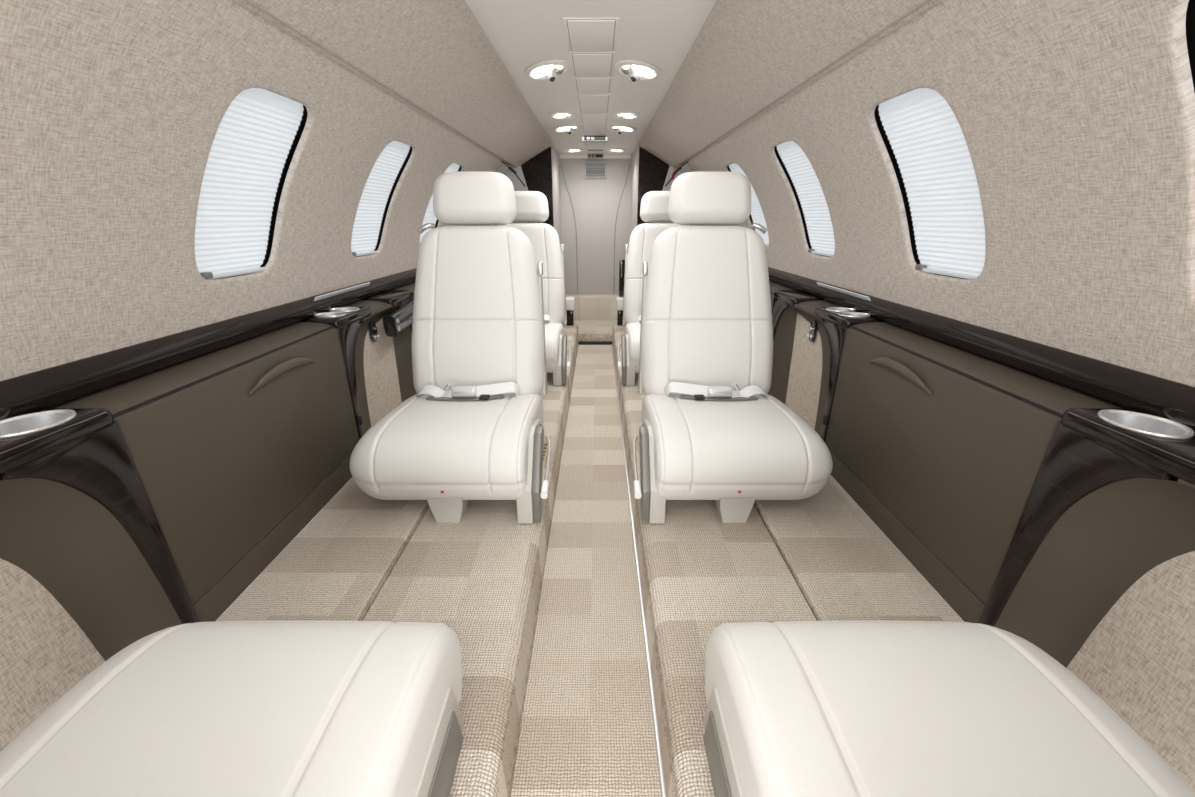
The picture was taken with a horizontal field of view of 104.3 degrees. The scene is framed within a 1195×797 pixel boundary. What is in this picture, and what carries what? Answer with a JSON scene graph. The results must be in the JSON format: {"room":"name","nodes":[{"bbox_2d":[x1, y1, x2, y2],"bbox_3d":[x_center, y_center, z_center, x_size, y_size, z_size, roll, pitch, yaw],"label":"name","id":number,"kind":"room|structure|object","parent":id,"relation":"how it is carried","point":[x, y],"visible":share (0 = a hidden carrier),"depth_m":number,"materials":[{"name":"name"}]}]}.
{"room":"aircraft cabin","nodes":[
{"label":"aircraft cabin","id":0,"kind":"room"},
{"bbox_2d":[0,558,104,751],"bbox_3d":[-0.803,0.385,0.532,0.001,0.417,0.401,0,21,0],"label":"wall","id":1,"kind":"structure","parent":0,"point":[44,652],"depth_m":0.66,"materials":[{"name":"fabric"}]},
{"bbox_2d":[0,306,416,660],"bbox_3d":[-0.770,0.128,1.087,0.066,0.437,1.765,0,21,0],"label":"wall","id":2,"kind":"structure","parent":0,"point":[58,534],"depth_m":0.72,"materials":[{"name":"brown leather"}]},
{"bbox_2d":[369,320,378,341],"bbox_3d":[-0.764,-0.231,1.589,0.012,0.076,0.042,0,21,0],"label":"panel","id":3,"kind":"object","parent":2,"relation":"attached to","point":[374,335],"visible":1,"depth_m":1.58,"materials":[{"name":"black plastic"}]},
{"bbox_2d":[383,297,413,336],"bbox_3d":[-0.720,-0.316,1.754,0.050,0.100,0.307,0,21,0],"label":"armrest","id":4,"kind":"object","parent":2,"relation":"attached to","point":[400,318],"visible":0.8,"depth_m":1.65,"materials":[{"name":"black"}]},
{"bbox_2d":[40,281,414,420],"bbox_3d":[-0.788,-0.300,1.562,0.114,0.029,1.839,0,21,0],"label":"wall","id":5,"kind":"structure","parent":0,"point":[121,396],"depth_m":0.90,"materials":[{"name":"brown leather"}]},
{"bbox_2d":[0,112,461,653],"bbox_3d":[-0.469,-0.444,1.597,0.876,1.435,5.300,0,21,0],"label":"wall","id":6,"kind":"structure","parent":0,"point":[300,131],"depth_m":1.21,"materials":[{"name":"black"}]},
{"bbox_2d":[236,0,505,162],"bbox_3d":[-0.552,-0.679,0.874,0.008,0.013,4.120,0,21,0],"label":"trim","id":7,"kind":"structure","parent":6,"relation":"attached to","point":[243,2],"depth_m":0.98,"materials":[{"name":"plastic"}]},
{"bbox_2d":[0,0,513,380],"bbox_3d":[-0.706,-0.486,1.131,0.300,0.541,4.460,0,21,0],"label":"wall","id":8,"kind":"structure","parent":0,"point":[112,112],"depth_m":0.77,"materials":[{"name":"fabric"}]},
{"bbox_2d":[0,268,416,419],"bbox_3d":[-0.841,-0.216,1.235,0.045,0.056,4.460,0,21,0],"label":"trim","id":9,"kind":"structure","parent":8,"relation":"attached to","point":[33,392],"depth_m":0.87,"materials":[{"name":"brown wood"}]},
{"bbox_2d":[195,88,306,279],"bbox_3d":[-0.762,-0.463,1.022,0.233,0.435,0.301,0,21,0],"label":"window","id":10,"kind":"structure","parent":8,"relation":"in","point":[254,138],"depth_m":1.02,"materials":[{"name":"white"}]},
{"bbox_2d":[314,282,369,300],"bbox_3d":[-0.836,-0.352,1.534,0.018,0.021,0.345,0,21,0],"label":"air vent","id":11,"kind":"object","parent":8,"relation":"attached to","point":[367,283],"visible":0.68,"depth_m":1.50,"materials":[{"name":"silver metal"}]},
{"bbox_2d":[351,141,410,256],"bbox_3d":[-0.762,-0.696,1.623,0.233,0.435,0.301,0,21,0],"label":"window","id":12,"kind":"structure","parent":8,"relation":"in","point":[378,186],"depth_m":1.64,"materials":[{"name":"white"}]},
{"bbox_2d":[420,163,460,241],"bbox_3d":[-0.762,-0.928,2.225,0.233,0.435,0.301,0,21,0],"label":"window","id":13,"kind":"structure","parent":8,"relation":"in","point":[429,217],"depth_m":2.23,"materials":[{"name":"white"}]},
{"bbox_2d":[364,312,401,426],"bbox_3d":[-0.773,-0.069,1.679,0.001,0.436,0.301,0,21,0],"label":"wall","id":14,"kind":"structure","parent":0,"point":[383,393],"depth_m":1.66,"materials":[{"name":"fabric"}]},
{"bbox_2d":[551,146,560,247],"bbox_3d":[-0.303,-1.157,3.546,0.036,1.318,0.470,0,21,0],"label":"wall","id":15,"kind":"structure","parent":0,"point":[555,155],"depth_m":3.38,"materials":[{"name":"grey plastic"}]},
{"bbox_2d":[560,159,630,293],"bbox_3d":[-0.015,-1.337,3.733,0.600,1.118,0.033,0,21,0],"label":"door","id":16,"kind":"structure","parent":15,"relation":"in","point":[595,214],"depth_m":3.70,"materials":[{"name":"grey plastic"}]},
{"bbox_2d":[584,162,606,178],"bbox_3d":[-0.015,-1.745,3.553,0.170,0.116,0.011,0,21,0],"label":"air vent","id":17,"kind":"object","parent":16,"relation":"attached to","point":[592,170],"visible":1,"depth_m":3.55,"materials":[{"name":"grey plastic"}]},
{"bbox_2d":[510,345,661,796],"bbox_3d":[-0.015,0.383,1.392,0.288,0.001,4.320,0,21,0],"label":"floor","id":18,"kind":"structure","parent":0,"point":[587,729],"depth_m":1.02,"materials":[{"name":"carpet"}]},
{"bbox_2d":[102,320,1072,796],"bbox_3d":[-0.015,0.229,1.595,1.800,0.142,4.810,0,21,0],"label":"floor","id":19,"kind":"structure","parent":0,"point":[480,576],"depth_m":1.00,"materials":[{"name":"carpet"}]},
{"bbox_2d":[0,408,197,623],"bbox_3d":[-0.773,0.267,0.684,0.095,0.468,0.208,0,21,0],"label":"console","id":20,"kind":"structure","parent":19,"relation":"on","point":[89,454],"depth_m":0.68,"materials":[{"name":"brown wood"}]},
{"bbox_2d":[0,409,76,438],"bbox_3d":[-0.775,0.043,0.637,0.088,0.025,0.092,0,21,0],"label":"cup holder","id":21,"kind":"object","parent":20,"relation":"in","point":[25,424],"visible":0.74,"depth_m":0.65,"materials":[{"name":"silver metal"}]},
{"bbox_2d":[0,620,463,796],"bbox_3d":[-0.414,0.206,0.297,0.459,0.862,0.625,0,21,0],"label":"seat cushion","id":22,"kind":"object","parent":19,"relation":"on","point":[275,708],"visible":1,"depth_m":0.50,"materials":[{"name":"white leather"}]},
{"bbox_2d":[113,326,359,621],"bbox_3d":[-0.764,0.126,1.086,0.102,0.460,0.642,0,21,0],"label":"wall panel","id":23,"kind":"object","parent":19,"relation":"on","point":[231,467],"visible":0.84,"depth_m":0.95,"materials":[{"name":"brown leather"}]},
{"bbox_2d":[306,307,370,438],"bbox_3d":[-0.773,-0.040,1.478,0.095,0.468,0.208,0,21,0],"label":"pillar","id":24,"kind":"structure","parent":19,"relation":"on","point":[347,326],"depth_m":1.38,"materials":[{"name":"brown wood"}]},
{"bbox_2d":[314,312,346,317],"bbox_3d":[-0.775,-0.233,1.352,0.088,0.025,0.069,0,21,0],"label":"cup holder","id":25,"kind":"object","parent":24,"relation":"in","point":[325,314],"visible":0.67,"depth_m":1.36,"materials":[{"name":"silver metal"}]},
{"bbox_2d":[329,307,359,311],"bbox_3d":[-0.775,-0.262,1.427,0.088,0.025,0.069,0,21,0],"label":"cup holder","id":26,"kind":"object","parent":24,"relation":"in","point":[341,309],"visible":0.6,"depth_m":1.44,"materials":[{"name":"white metal"}]},
{"bbox_2d":[367,290,413,330],"bbox_3d":[-0.773,-0.173,1.822,0.095,0.468,0.208,0,21,0],"label":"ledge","id":27,"kind":"structure","parent":19,"relation":"on","point":[394,297],"depth_m":1.71,"materials":[{"name":"brown wood"}]},
{"bbox_2d":[349,172,550,522],"bbox_3d":[-0.374,-0.185,1.306,0.500,0.862,0.625,0,21,0],"label":"armchair","id":28,"kind":"object","parent":19,"relation":"on","point":[472,428],"visible":1,"depth_m":1.38,"materials":[{"name":"white leather"}]},
{"bbox_2d":[349,394,543,499],"bbox_3d":[-0.400,0.109,1.323,0.448,0.186,0.446,0,21,0],"label":"seat cushion","id":29,"kind":"object","parent":28,"relation":"on","point":[429,446],"depth_m":1.14,"materials":[{"name":"white leather"}]},
{"bbox_2d":[490,191,570,385],"bbox_3d":[-0.376,-0.564,2.285,0.500,0.862,0.625,0,21,0],"label":"armchair","id":30,"kind":"object","parent":19,"relation":"on","point":[531,206],"visible":0.47,"depth_m":2.37,"materials":[{"name":"white leather"}]},
{"bbox_2d":[544,322,563,371],"bbox_3d":[-0.402,-0.270,2.303,0.448,0.186,0.446,0,21,0],"label":"seat cushion","id":31,"kind":"object","parent":30,"relation":"on","point":[554,331],"depth_m":2.14,"materials":[{"name":"white leather"}]},
{"bbox_2d":[542,442,547,472],"bbox_3d":[-0.178,0.228,1.434,0.018,0.007,0.410,0,21,0],"label":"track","id":32,"kind":"object","parent":19,"relation":"on","point":[545,448],"visible":0.23,"depth_m":1.56,"materials":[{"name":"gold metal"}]},
{"bbox_2d":[566,296,574,325],"bbox_3d":[-0.200,-0.640,3.398,0.070,0.200,0.100,0,21,0],"label":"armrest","id":33,"kind":"object","parent":19,"relation":"on","point":[570,300],"visible":0.91,"depth_m":3.36,"materials":[{"name":"white leather"}]},
{"bbox_2d":[616,296,623,325],"bbox_3d":[0.170,-0.640,3.398,0.070,0.200,0.100,0,21,0],"label":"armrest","id":34,"kind":"object","parent":19,"relation":"on","point":[619,300],"visible":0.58,"depth_m":3.36,"materials":[{"name":"white leather"}]},
{"bbox_2d":[619,259,624,296],"bbox_3d":[0.177,-0.865,3.342,0.044,0.260,0.052,0,21,0],"label":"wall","id":35,"kind":"structure","parent":34,"relation":"on","point":[621,261],"depth_m":3.31,"materials":[{"name":"black"}]},
{"bbox_2d":[612,344,665,796],"bbox_3d":[0.106,0.384,1.382,0.007,0.006,4.300,0,21,0],"label":"trim","id":36,"kind":"structure","parent":19,"relation":"on","point":[661,772],"depth_m":1.02,"materials":[{"name":"silver metal"}]},
{"bbox_2d":[618,191,698,385],"bbox_3d":[0.344,-0.564,2.285,0.500,0.862,0.625,0,21,0],"label":"armchair","id":37,"kind":"object","parent":19,"relation":"on","point":[654,204],"visible":0.38,"depth_m":2.37,"materials":[{"name":"white leather"}]},
{"bbox_2d":[625,323,640,371],"bbox_3d":[0.370,-0.270,2.303,0.448,0.186,0.446,0,21,0],"label":"seat cushion","id":38,"kind":"object","parent":37,"relation":"on","point":[632,330],"depth_m":2.14,"materials":[{"name":"white leather"}]},
{"bbox_2d":[632,172,832,522],"bbox_3d":[0.342,-0.185,1.306,0.500,0.862,0.625,0,21,0],"label":"armchair","id":39,"kind":"object","parent":19,"relation":"on","point":[711,428],"visible":1,"depth_m":1.38,"materials":[{"name":"white leather"}]},
{"bbox_2d":[642,394,832,499],"bbox_3d":[0.368,0.109,1.323,0.448,0.186,0.446,0,21,0],"label":"seat cushion","id":40,"kind":"object","parent":39,"relation":"on","point":[701,446],"depth_m":1.14,"materials":[{"name":"white leather"}]},
{"bbox_2d":[770,291,773,308],"bbox_3d":[0.743,-0.309,2.212,0.084,0.460,0.617,0,21,0],"label":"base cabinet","id":41,"kind":"object","parent":19,"relation":"on","point":[772,296],"visible":0.06,"depth_m":1.87,"materials":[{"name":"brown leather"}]},
{"bbox_2d":[772,290,819,340],"bbox_3d":[0.744,-0.173,1.822,0.095,0.468,0.208,0,21,0],"label":"pillar","id":42,"kind":"structure","parent":19,"relation":"on","point":[782,299],"depth_m":1.76,"materials":[{"name":"brown wood"}]},
{"bbox_2d":[815,307,877,441],"bbox_3d":[0.744,-0.040,1.478,0.095,0.468,0.208,0,21,0],"label":"pillar","id":43,"kind":"structure","parent":19,"relation":"on","point":[836,326],"depth_m":1.38,"materials":[{"name":"brown wood"}]},
{"bbox_2d":[826,307,855,311],"bbox_3d":[0.745,-0.262,1.427,0.088,0.025,0.069,0,21,0],"label":"cup holder","id":44,"kind":"object","parent":43,"relation":"in","point":[833,309],"visible":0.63,"depth_m":1.44,"materials":[{"name":"white metal"}]},
{"bbox_2d":[838,312,870,317],"bbox_3d":[0.745,-0.233,1.352,0.088,0.025,0.069,0,21,0],"label":"cup holder","id":45,"kind":"object","parent":43,"relation":"in","point":[845,314],"visible":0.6,"depth_m":1.36,"materials":[{"name":"white metal"}]},
{"bbox_2d":[825,326,1062,622],"bbox_3d":[0.734,0.126,1.086,0.102,0.460,0.642,0,21,0],"label":"panel","id":46,"kind":"object","parent":19,"relation":"on","point":[947,465],"visible":0.8,"depth_m":0.96,"materials":[{"name":"brown leather"}]},
{"bbox_2d":[703,620,1194,796],"bbox_3d":[0.374,0.206,0.297,0.459,0.862,0.625,0,21,0],"label":"seat cushion","id":47,"kind":"object","parent":19,"relation":"on","point":[835,708],"visible":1,"depth_m":0.49,"materials":[{"name":"white leather"}]},
{"bbox_2d":[980,408,1194,626],"bbox_3d":[0.744,0.267,0.684,0.095,0.468,0.208,0,21,0],"label":"console","id":48,"kind":"structure","parent":19,"relation":"on","point":[1085,454],"depth_m":0.68,"materials":[{"name":"brown wood"}]},
{"bbox_2d":[1097,409,1193,438],"bbox_3d":[0.745,0.043,0.637,0.088,0.025,0.092,0,21,0],"label":"cup holder","id":49,"kind":"object","parent":48,"relation":"in","point":[1147,424],"visible":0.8,"depth_m":0.65,"materials":[{"name":"white metal"}]},
{"bbox_2d":[464,0,716,154],"bbox_3d":[-0.015,-1.014,1.350,0.600,0.020,5.250,0,21,0],"label":"ceiling","id":50,"kind":"structure","parent":0,"point":[523,34],"depth_m":1.30,"materials":[{"name":"white"}]},
{"bbox_2d":[245,0,552,167],"bbox_3d":[-0.431,-0.812,1.005,0.272,0.159,4.460,0,21,0],"label":"panel","id":51,"kind":"object","parent":50,"relation":"attached to","point":[435,55],"visible":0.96,"depth_m":1.17,"materials":[{"name":"fabric"}]},
{"bbox_2d":[502,161,524,186],"bbox_3d":[-0.520,-1.379,2.867,0.024,0.108,0.446,3,21,7],"label":"strap","id":52,"kind":"object","parent":51,"relation":"hanging from","point":[509,167],"visible":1,"depth_m":2.86,"materials":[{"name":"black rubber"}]},
{"bbox_2d":[525,60,570,81],"bbox_3d":[-0.162,-1.053,1.512,0.132,0.025,0.228,-11,24,-27],"label":"recessed light","id":53,"kind":"object","parent":50,"relation":"in","point":[550,70],"visible":1,"depth_m":1.49,"materials":[{"name":"white"}]},
{"bbox_2d":[548,112,576,118],"bbox_3d":[-0.162,-1.309,2.153,0.132,0.010,0.138,-11,24,-27],"label":"recessed light","id":54,"kind":"object","parent":50,"relation":"in","point":[558,115],"visible":1,"depth_m":2.13,"materials":[{"name":"white"}]},
{"bbox_2d":[553,124,581,133],"bbox_3d":[-0.162,-1.425,2.472,0.132,0.025,0.228,-11,24,-27],"label":"recessed light","id":55,"kind":"object","parent":50,"relation":"in","point":[569,128],"visible":1,"depth_m":2.45,"materials":[{"name":"white"}]},
{"bbox_2d":[565,149,583,151],"bbox_3d":[-0.162,-1.735,3.253,0.132,0.010,0.138,-11,24,-27],"label":"recessed light","id":56,"kind":"object","parent":50,"relation":"in","point":[567,150],"visible":1,"depth_m":3.23,"materials":[{"name":"white"}]},
{"bbox_2d":[563,18,618,51],"bbox_3d":[-0.015,-0.953,1.223,0.134,0.006,0.238,0,21,0],"label":"ceiling hatch","id":57,"kind":"object","parent":50,"relation":"attached to","point":[582,34],"visible":1,"depth_m":1.20,"materials":[{"name":"white"}]},
{"bbox_2d":[569,52,615,76],"bbox_3d":[-0.015,-1.042,1.454,0.134,0.006,0.243,0,21,0],"label":"ceiling hatch","id":58,"kind":"object","parent":50,"relation":"attached to","point":[583,64],"visible":1,"depth_m":1.44,"materials":[{"name":"white"}]},
{"bbox_2d":[573,77,612,92],"bbox_3d":[-0.015,-1.127,1.673,0.134,0.006,0.213,0,21,0],"label":"ceiling hatch","id":59,"kind":"object","parent":50,"relation":"attached to","point":[582,84],"visible":0.95,"depth_m":1.65,"materials":[{"name":"white plastic"}]},
{"bbox_2d":[576,94,610,112],"bbox_3d":[-0.015,-1.233,1.946,0.134,0.006,0.328,0,21,0],"label":"ceiling hatch","id":60,"kind":"object","parent":50,"relation":"attached to","point":[587,103],"visible":1,"depth_m":1.92,"materials":[{"name":"white"}]},
{"bbox_2d":[580,113,608,131],"bbox_3d":[-0.015,-1.385,2.338,0.134,0.006,0.488,0,21,0],"label":"ceiling hatch","id":61,"kind":"object","parent":50,"relation":"attached to","point":[590,122],"visible":0.91,"depth_m":2.30,"materials":[{"name":"white"}]},
{"bbox_2d":[582,135,606,142],"bbox_3d":[-0.015,-1.513,2.707,0.144,0.033,0.069,0,21,0],"label":"sign","id":62,"kind":"object","parent":50,"relation":"attached to","point":[585,138],"visible":1,"depth_m":2.68,"materials":[{"name":"grey plastic"}]},
{"bbox_2d":[587,154,603,158],"bbox_3d":[-0.015,-1.806,3.462,0.124,0.033,0.069,0,21,0],"label":"sign","id":63,"kind":"object","parent":50,"relation":"attached to","point":[589,156],"visible":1,"depth_m":3.43,"materials":[{"name":"grey plastic"}]},
{"bbox_2d":[560,154,630,158],"bbox_3d":[-0.015,-1.835,3.517,0.610,0.033,0.015,0,21,0],"label":"trim","id":64,"kind":"structure","parent":50,"relation":"attached to","point":[561,156],"depth_m":3.51,"materials":[{"name":"white plastic"}]},
{"bbox_2d":[607,149,625,151],"bbox_3d":[0.132,-1.735,3.253,0.132,0.010,0.138,11,24,27],"label":"recessed light","id":65,"kind":"object","parent":50,"relation":"in","point":[609,150],"visible":1,"depth_m":3.23,"materials":[{"name":"white"}]},
{"bbox_2d":[608,124,636,133],"bbox_3d":[0.132,-1.425,2.472,0.132,0.025,0.228,11,24,27],"label":"recessed light","id":66,"kind":"object","parent":50,"relation":"in","point":[619,128],"visible":1,"depth_m":2.46,"materials":[{"name":"white"}]},
{"bbox_2d":[612,112,639,118],"bbox_3d":[0.132,-1.309,2.153,0.132,0.010,0.138,11,24,27],"label":"recessed light","id":67,"kind":"object","parent":50,"relation":"in","point":[620,115],"visible":1,"depth_m":2.14,"materials":[{"name":"white"}]},
{"bbox_2d":[614,60,660,81],"bbox_3d":[0.132,-1.053,1.512,0.132,0.025,0.228,11,24,27],"label":"recessed light","id":68,"kind":"object","parent":50,"relation":"in","point":[634,70],"visible":1,"depth_m":1.50,"materials":[{"name":"white plastic"}]},
{"bbox_2d":[638,0,930,167],"bbox_3d":[0.401,-0.812,1.005,0.272,0.159,4.460,0,21,0],"label":"panel","id":69,"kind":"object","parent":50,"relation":"attached to","point":[746,56],"visible":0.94,"depth_m":1.17,"materials":[{"name":"fabric"}]},
{"bbox_2d":[665,161,687,186],"bbox_3d":[0.490,-1.379,2.867,0.024,0.108,0.446,-3,21,-7],"label":"strap","id":70,"kind":"object","parent":69,"relation":"hanging from","point":[680,167],"visible":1,"depth_m":2.86,"materials":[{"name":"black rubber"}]},
{"bbox_2d":[565,294,618,321],"bbox_3d":[-0.015,-0.755,3.890,0.600,0.220,0.200,0,21,0],"label":"floor","id":71,"kind":"structure","parent":0,"point":[587,306],"depth_m":3.79,"materials":[{"name":"carpet"}]},
{"bbox_2d":[481,146,709,227],"bbox_3d":[-0.015,-1.065,3.303,1.680,1.322,0.050,0,21,0],"label":"wall","id":72,"kind":"structure","parent":0,"point":[537,171],"depth_m":3.13,"materials":[{"name":"brown wood"}]},
{"bbox_2d":[578,342,612,344],"bbox_3d":[-0.015,-0.508,3.701,0.440,0.036,0.650,0,21,0],"label":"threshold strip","id":73,"kind":"structure","parent":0,"point":[579,343],"depth_m":3.40,"materials":[{"name":"black"}]},
{"bbox_2d":[631,146,638,232],"bbox_3d":[0.273,-1.157,3.546,0.036,1.318,0.470,0,21,0],"label":"wall","id":74,"kind":"structure","parent":0,"point":[635,155],"depth_m":3.37,"materials":[{"name":"grey plastic"}]},
{"bbox_2d":[785,313,821,429],"bbox_3d":[0.743,-0.069,1.679,0.001,0.436,0.301,0,21,0],"label":"wall","id":75,"kind":"structure","parent":0,"point":[804,383],"depth_m":1.66,"materials":[{"name":"fabric"}]},
{"bbox_2d":[677,0,1194,386],"bbox_3d":[0.675,-0.486,1.131,0.300,0.541,4.460,0,21,0],"label":"wall","id":76,"kind":"structure","parent":0,"point":[1076,118],"depth_m":0.76,"materials":[{"name":"fabric"}]},
{"bbox_2d":[728,163,768,246],"bbox_3d":[0.732,-0.928,2.225,0.233,0.435,0.301,0,21,0],"label":"window","id":77,"kind":"structure","parent":76,"relation":"in","point":[757,215],"depth_m":2.23,"materials":[{"name":"white"}]},
{"bbox_2d":[775,141,834,256],"bbox_3d":[0.732,-0.696,1.623,0.233,0.435,0.301,0,21,0],"label":"window","id":78,"kind":"structure","parent":76,"relation":"in","point":[803,176],"depth_m":1.64,"materials":[{"name":"white"}]},
{"bbox_2d":[684,0,939,162],"bbox_3d":[0.522,-0.679,0.874,0.008,0.013,4.120,0,21,0],"label":"trim","id":79,"kind":"structure","parent":76,"relation":"attached to","point":[932,2],"depth_m":0.98,"materials":[{"name":"fabric"}]},
{"bbox_2d":[817,282,870,300],"bbox_3d":[0.806,-0.352,1.534,0.018,0.021,0.345,0,21,0],"label":"air vent","id":80,"kind":"object","parent":76,"relation":"attached to","point":[818,283],"visible":0.66,"depth_m":1.50,"materials":[{"name":"silver metal"}]},
{"bbox_2d":[874,88,985,279],"bbox_3d":[0.732,-0.463,1.022,0.233,0.435,0.301,0,21,0],"label":"window","id":81,"kind":"structure","parent":76,"relation":"in","point":[927,141],"depth_m":1.02,"materials":[{"name":"white"}]},
{"bbox_2d":[768,267,1194,431],"bbox_3d":[0.810,-0.216,1.235,0.045,0.056,4.460,0,21,0],"label":"trim","id":82,"kind":"structure","parent":76,"relation":"attached to","point":[1141,392],"depth_m":0.84,"materials":[{"name":"brown wood"}]},
{"bbox_2d":[1186,0,1194,79],"bbox_3d":[0.732,-0.242,0.451,0.233,0.435,0.301,0,21,0],"label":"window","id":83,"kind":"structure","parent":76,"relation":"in","point":[1190,13],"depth_m":0.54,"materials":[{"name":"black"}]},
{"bbox_2d":[727,46,1194,652],"bbox_3d":[0.439,-0.444,1.597,0.876,1.435,5.300,0,21,0],"label":"window frame","id":84,"kind":"structure","parent":0,"point":[881,130],"depth_m":1.20,"materials":[{"name":"black plastic"}]},
{"bbox_2d":[768,306,1194,667],"bbox_3d":[0.740,0.128,1.087,0.066,0.437,1.765,0,21,0],"label":"wall","id":85,"kind":"structure","parent":0,"point":[1120,531],"depth_m":0.71,"materials":[{"name":"brown leather"}]},
{"bbox_2d":[808,320,816,341],"bbox_3d":[0.734,-0.231,1.589,0.012,0.076,0.042,0,21,0],"label":"latch","id":86,"kind":"object","parent":85,"relation":"attached to","point":[813,327],"visible":1,"depth_m":1.58,"materials":[{"name":"silver metal"}]},
{"bbox_2d":[769,280,1194,487],"bbox_3d":[0.758,-0.225,1.367,0.114,0.029,2.258,0,21,0],"label":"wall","id":87,"kind":"structure","parent":0,"point":[1052,395],"depth_m":0.90,"materials":[{"name":"brown leather"}]},
{"bbox_2d":[1067,551,1194,790],"bbox_3d":[0.773,0.385,0.532,0.001,0.417,0.401,0,21,0],"label":"wall","id":88,"kind":"structure","parent":0,"point":[1139,659],"depth_m":0.65,"materials":[{"name":"fabric"}]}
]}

